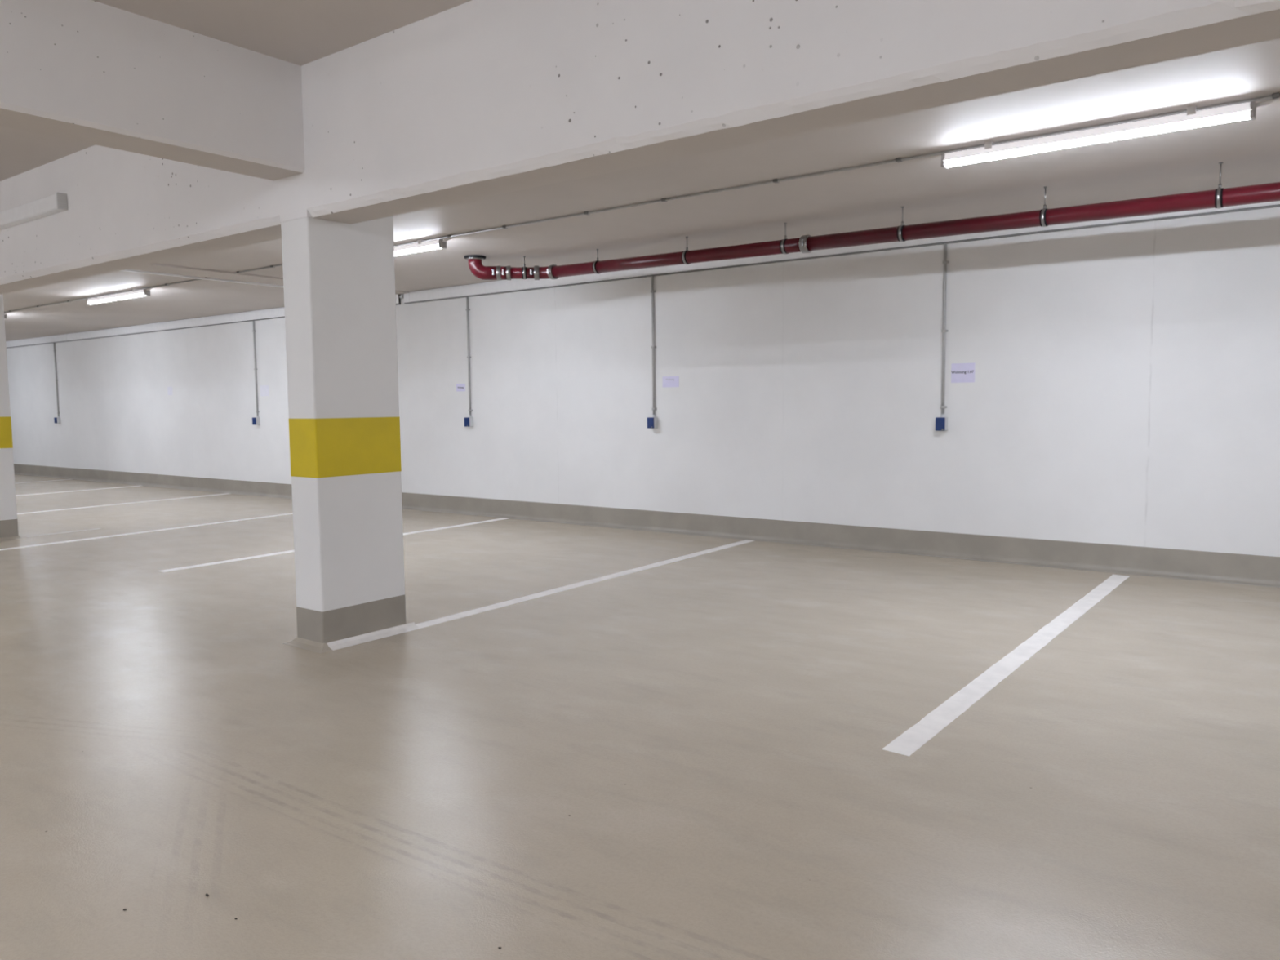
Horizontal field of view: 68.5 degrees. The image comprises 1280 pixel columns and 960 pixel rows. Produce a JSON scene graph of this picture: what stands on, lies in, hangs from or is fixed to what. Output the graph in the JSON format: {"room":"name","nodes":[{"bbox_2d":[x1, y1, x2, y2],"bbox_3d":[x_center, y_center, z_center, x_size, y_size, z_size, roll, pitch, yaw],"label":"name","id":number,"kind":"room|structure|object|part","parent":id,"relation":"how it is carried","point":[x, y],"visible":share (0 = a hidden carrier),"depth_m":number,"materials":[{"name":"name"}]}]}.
{"room":"underground parking garage","nodes":[
{"label":"underground parking garage","id":0,"kind":"room"},
{"bbox_2d":[0,474,1279,959],"bbox_3d":[-9.996,1.099,7.595,43.000,0.200,17.940,3,6,37],"label":"floor","id":1,"kind":"structure","parent":0,"point":[712,731],"depth_m":4.05,"materials":[{"name":"beige concrete"}]},
{"bbox_2d":[0,293,25,542],"bbox_3d":[-7.714,-0.844,10.611,0.448,3.139,1.088,3,6,37],"label":"column","id":2,"kind":"structure","parent":1,"relation":"on","point":[8,513],"depth_m":10.88,"materials":[{"name":"white paint"}]},
{"bbox_2d":[17,479,71,483],"bbox_3d":[-13.252,0.110,19.022,0.125,0.002,3.399,2,5,32],"label":"parking line","id":3,"kind":"object","parent":1,"relation":"on","point":[64,479],"visible":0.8,"depth_m":19.97,"materials":[{"name":"paint"}]},
{"bbox_2d":[15,485,138,496],"bbox_3d":[-10.827,0.246,17.018,0.125,0.002,3.696,2,5,32],"label":"parking line","id":4,"kind":"object","parent":1,"relation":"on","point":[131,486],"visible":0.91,"depth_m":17.48,"materials":[{"name":"white paint"}]},
{"bbox_2d":[17,493,230,514],"bbox_3d":[-8.436,0.405,14.728,0.124,0.002,4.507,2,5,31],"label":"parking line","id":5,"kind":"object","parent":1,"relation":"on","point":[225,493],"visible":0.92,"depth_m":14.97,"materials":[{"name":"white paint"}]},
{"bbox_2d":[0,512,293,551],"bbox_3d":[-5.689,0.582,12.171,0.125,0.002,5.308,2,5,32],"label":"parking line","id":6,"kind":"object","parent":1,"relation":"on","point":[291,513],"visible":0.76,"depth_m":11.47,"materials":[{"name":"white paint"}]},
{"bbox_2d":[157,518,508,572],"bbox_3d":[-3.114,0.679,10.624,0.126,0.002,4.669,3,6,35],"label":"parking line","id":7,"kind":"object","parent":1,"relation":"on","point":[492,520],"visible":0.66,"depth_m":9.59,"materials":[{"name":"white paint"}]},
{"bbox_2d":[280,216,406,653],"bbox_3d":[-1.901,-0.539,6.059,0.413,3.139,0.773,3,6,37],"label":"column","id":8,"kind":"structure","parent":1,"relation":"on","point":[339,278],"depth_m":5.91,"materials":[{"name":"white paint"}]},
{"bbox_2d":[327,539,755,650],"bbox_3d":[-0.364,0.839,8.067,0.133,0.038,5.461,3,6,35],"label":"parking line","id":9,"kind":"object","parent":1,"relation":"on","point":[366,637],"visible":1,"depth_m":6.97,"materials":[{"name":"white paint"}]},
{"bbox_2d":[882,574,1128,756],"bbox_3d":[2.599,0.990,6.022,0.136,0.002,5.025,3,6,37],"label":"parking line","id":10,"kind":"object","parent":1,"relation":"on","point":[932,723],"visible":1,"depth_m":5.09,"materials":[{"name":"white paint"}]},
{"bbox_2d":[0,0,1279,341],"bbox_3d":[-10.034,-2.434,7.310,43.000,0.610,17.940,3,6,37],"label":"ceiling","id":11,"kind":"structure","parent":0,"point":[300,33],"depth_m":7.03,"materials":[{"name":"paint"}]},
{"bbox_2d":[4,276,211,312],"bbox_3d":[-14.362,-2.969,18.446,22.590,0.024,0.044,3,6,37],"label":"conduit","id":12,"kind":"object","parent":11,"relation":"attached to","point":[165,284],"visible":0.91,"depth_m":13.33,"materials":[{"name":"grey plastic"}]},
{"bbox_2d":[86,288,151,305],"bbox_3d":[-7.266,-2.571,13.133,1.865,0.112,0.092,3,6,37],"label":"lamp","id":13,"kind":"object","parent":11,"relation":"attached to","point":[133,294],"visible":1,"depth_m":13.07,"materials":[{"name":"plastic"}]},
{"bbox_2d":[88,293,144,304],"bbox_3d":[-7.320,-2.537,13.177,1.676,0.033,0.076,3,6,37],"label":"diffuser","id":14,"kind":"object","parent":13,"relation":"attached to","point":[121,295],"depth_m":13.18,"materials":[{"name":"white plastic"}]},
{"bbox_2d":[0,0,304,180],"bbox_3d":[-5.865,-1.711,0.754,0.350,0.615,12.400,3,6,37],"label":"concrete beam","id":15,"kind":"structure","parent":11,"relation":"attached to","point":[91,72],"depth_m":4.88,"materials":[{"name":"white concrete"}]},
{"bbox_2d":[119,269,283,287],"bbox_3d":[-5.325,-2.509,11.702,0.062,0.048,5.138,3,6,37],"label":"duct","id":16,"kind":"object","parent":11,"relation":"attached to","point":[125,270],"visible":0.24,"depth_m":11.57,"materials":[{"name":"metal"}]},
{"bbox_2d":[394,236,453,255],"bbox_3d":[-2.540,-2.336,9.591,1.865,0.112,0.092,3,6,37],"label":"lamp","id":17,"kind":"object","parent":11,"relation":"attached to","point":[439,243],"visible":0.53,"depth_m":9.26,"materials":[{"name":"plastic"}]},
{"bbox_2d":[394,244,439,255],"bbox_3d":[-2.595,-2.302,9.636,1.676,0.033,0.076,3,6,37],"label":"diffuser","id":18,"kind":"object","parent":17,"relation":"attached to","point":[409,249],"depth_m":9.32,"materials":[{"name":"white plastic"}]},
{"bbox_2d":[0,0,1279,294],"bbox_3d":[-7.877,-2.320,10.196,43.000,0.878,0.312,3,6,37],"label":"concrete beam","id":19,"kind":"structure","parent":11,"relation":"attached to","point":[473,100],"depth_m":4.36,"materials":[{"name":"white concrete"}]},
{"bbox_2d":[0,192,67,230],"bbox_3d":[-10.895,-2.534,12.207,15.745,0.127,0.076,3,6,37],"label":"lamp","id":20,"kind":"object","parent":19,"relation":"attached to","point":[57,202],"depth_m":7.75,"materials":[{"name":"white plastic"}]},
{"bbox_3d":[-4.604,-2.221,7.494,0.010,0.127,0.076,3,6,37],"label":"plate","id":21,"kind":"part","parent":20,"relation":"part of","materials":[{"name":"grey plastic"}]},
{"bbox_2d":[234,92,1279,274],"bbox_3d":[3.014,-2.104,5.426,19.750,0.024,0.044,3,6,37],"label":"conduit","id":22,"kind":"object","parent":11,"relation":"attached to","point":[1273,95],"visible":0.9,"depth_m":6.52,"materials":[{"name":"grey plastic"}]},
{"bbox_2d":[464,161,1279,280],"bbox_3d":[4.971,-1.946,5.572,16.864,0.403,0.698,3,6,37],"label":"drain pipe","id":23,"kind":"object","parent":11,"relation":"hanging from","point":[1220,197],"visible":1,"depth_m":7.85,"materials":[{"name":"red metal"}]},
{"bbox_3d":[-1.817,-2.452,10.354,0.236,0.020,0.236,3,6,37],"label":"flange plate","id":24,"kind":"part","parent":23,"relation":"part of","materials":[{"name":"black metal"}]},
{"bbox_3d":[2.222,-2.234,7.957,0.024,0.154,0.024,1,5,14],"label":"hanger rod","id":25,"kind":"part","parent":23,"relation":"part of","materials":[{"name":"metal"}]},
{"bbox_3d":[3.134,-2.183,7.274,0.024,0.165,0.024,1,5,14],"label":"hanger rod","id":26,"kind":"part","parent":23,"relation":"part of","materials":[{"name":"metal"}]},
{"bbox_3d":[4.061,-2.131,6.579,0.024,0.176,0.024,1,5,14],"label":"hanger rod","id":27,"kind":"part","parent":23,"relation":"part of","materials":[{"name":"metal"}]},
{"bbox_2d":[941,97,1279,168],"bbox_3d":[2.741,-2.073,5.634,1.865,0.112,0.092,3,6,37],"label":"lamp","id":28,"kind":"object","parent":11,"relation":"attached to","point":[1193,118],"visible":1,"depth_m":5.57,"materials":[{"name":"white plastic"}]},
{"bbox_2d":[5,206,1279,556],"bbox_3d":[-4.556,-1.513,14.681,43.000,3.750,0.250,3,6,37],"label":"wall","id":29,"kind":"structure","parent":0,"point":[1125,390],"depth_m":9.65,"materials":[{"name":"white paint"}]},
{"bbox_2d":[53,342,59,416],"bbox_3d":[-12.835,-2.215,20.680,0.053,1.610,0.034,3,6,37],"label":"conduit","id":30,"kind":"object","parent":29,"relation":"attached to","point":[54,350],"visible":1,"depth_m":20.68,"materials":[{"name":"grey plastic"}]},
{"bbox_2d":[53,416,60,423],"bbox_3d":[-12.850,-1.330,20.731,0.092,0.159,0.101,3,6,37],"label":"wall socket","id":31,"kind":"object","parent":29,"relation":"attached to","point":[56,420],"visible":1,"depth_m":20.71,"materials":[{"name":"blue plastic"}]},
{"bbox_2d":[167,386,173,395],"bbox_3d":[-8.878,-1.681,17.764,0.180,0.160,0.002,3,6,37],"label":"paper sign","id":32,"kind":"object","parent":29,"relation":"attached to","point":[169,388],"visible":1,"depth_m":17.77,"materials":[{"name":"white paper"}]},
{"bbox_2d":[5,293,400,348],"bbox_3d":[-12.653,-3.067,20.461,22.960,0.147,0.044,3,6,37],"label":"cable tray","id":33,"kind":"object","parent":29,"relation":"attached to","point":[279,313],"depth_m":17.74,"materials":[{"name":"white metal"}]},
{"bbox_3d":[-12.662,-3.068,20.449,22.958,0.110,0.005,3,6,37],"label":"trunking lid","id":34,"kind":"part","parent":33,"relation":"part of","materials":[{"name":"white plastic"}]},
{"bbox_2d":[252,320,259,415],"bbox_3d":[-6.518,-1.900,15.946,0.053,1.610,0.034,3,6,37],"label":"conduit","id":35,"kind":"object","parent":29,"relation":"attached to","point":[253,322],"visible":1,"depth_m":15.94,"materials":[{"name":"grey plastic"}]},
{"bbox_2d":[252,415,260,425],"bbox_3d":[-6.533,-1.016,15.997,0.092,0.159,0.101,3,6,37],"label":"wall socket","id":36,"kind":"object","parent":29,"relation":"attached to","point":[255,420],"visible":1,"depth_m":15.97,"materials":[{"name":"blue plastic"}]},
{"bbox_2d":[259,385,269,395],"bbox_3d":[-6.334,-1.504,15.863,0.260,0.180,0.002,3,6,37],"label":"paper sign","id":37,"kind":"object","parent":29,"relation":"attached to","point":[264,388],"visible":1,"depth_m":15.86,"materials":[{"name":"white paper"}]},
{"bbox_2d":[128,263,408,294],"bbox_3d":[-5.079,-2.513,11.547,0.500,0.022,5.228,3,6,37],"label":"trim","id":38,"kind":"structure","parent":29,"relation":"attached to","point":[159,268],"depth_m":11.34,"materials":[{"name":"concrete"}]},
{"bbox_2d":[456,383,465,391],"bbox_3d":[-2.474,-1.275,12.973,0.175,0.105,0.003,3,6,37],"label":"paper sign","id":39,"kind":"object","parent":29,"relation":"attached to","point":[460,387],"visible":1,"depth_m":12.97,"materials":[{"name":"white paper"}]},
{"bbox_2d":[463,414,473,426],"bbox_3d":[-2.343,-0.807,12.857,0.092,0.159,0.101,3,6,37],"label":"wall socket","id":40,"kind":"object","parent":29,"relation":"attached to","point":[468,421],"visible":1,"depth_m":12.83,"materials":[{"name":"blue plastic"}]},
{"bbox_2d":[466,297,472,414],"bbox_3d":[-2.328,-1.692,12.806,0.053,1.610,0.034,3,6,37],"label":"conduit","id":41,"kind":"object","parent":29,"relation":"attached to","point":[468,309],"visible":1,"depth_m":12.80,"materials":[{"name":"grey plastic"}]},
{"bbox_2d":[13,463,1279,587],"bbox_3d":[-4.630,0.248,14.698,43.000,0.238,0.060,3,6,37],"label":"baseboard","id":42,"kind":"structure","parent":29,"relation":"attached to","point":[1202,566],"depth_m":9.75,"materials":[{"name":"grey paint"}]},
{"bbox_2d":[647,414,657,428],"bbox_3d":[0.144,-0.683,10.994,0.092,0.159,0.101,3,6,37],"label":"wall socket","id":43,"kind":"object","parent":29,"relation":"attached to","point":[652,422],"visible":1,"depth_m":10.96,"materials":[{"name":"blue plastic"}]},
{"bbox_2d":[650,275,657,414],"bbox_3d":[0.159,-1.568,10.943,0.053,1.610,0.034,3,6,37],"label":"conduit","id":44,"kind":"object","parent":29,"relation":"attached to","point":[652,291],"visible":1,"depth_m":10.94,"materials":[{"name":"grey plastic"}]},
{"bbox_2d":[662,376,679,387],"bbox_3d":[0.354,-1.134,10.853,0.230,0.125,0.003,3,6,37],"label":"paper sign","id":45,"kind":"object","parent":29,"relation":"attached to","point":[668,381],"visible":1,"depth_m":10.85,"materials":[{"name":"white paper"}]},
{"bbox_2d":[403,200,1279,303],"bbox_3d":[4.570,-2.210,7.554,19.880,0.147,0.044,3,6,37],"label":"cable tray","id":46,"kind":"object","parent":29,"relation":"attached to","point":[520,285],"depth_m":9.92,"materials":[{"name":"grey metal"}]},
{"bbox_2d":[935,413,947,431],"bbox_3d":[2.870,-0.547,8.950,0.092,0.159,0.101,3,6,37],"label":"wall socket","id":47,"kind":"object","parent":29,"relation":"attached to","point":[941,423],"visible":1,"depth_m":8.92,"materials":[{"name":"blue plastic"}]},
{"bbox_2d":[940,243,949,413],"bbox_3d":[2.885,-1.432,8.900,0.053,1.610,0.034,3,6,37],"label":"conduit","id":48,"kind":"object","parent":29,"relation":"attached to","point":[945,262],"visible":1,"depth_m":8.89,"materials":[{"name":"grey plastic"}]},
{"bbox_2d":[951,362,974,382],"bbox_3d":[3.037,-1.007,8.842,0.220,0.182,0.003,3,6,37],"label":"paper sign","id":49,"kind":"object","parent":29,"relation":"attached to","point":[960,372],"visible":1,"depth_m":8.84,"materials":[{"name":"white paper"}]}
]}

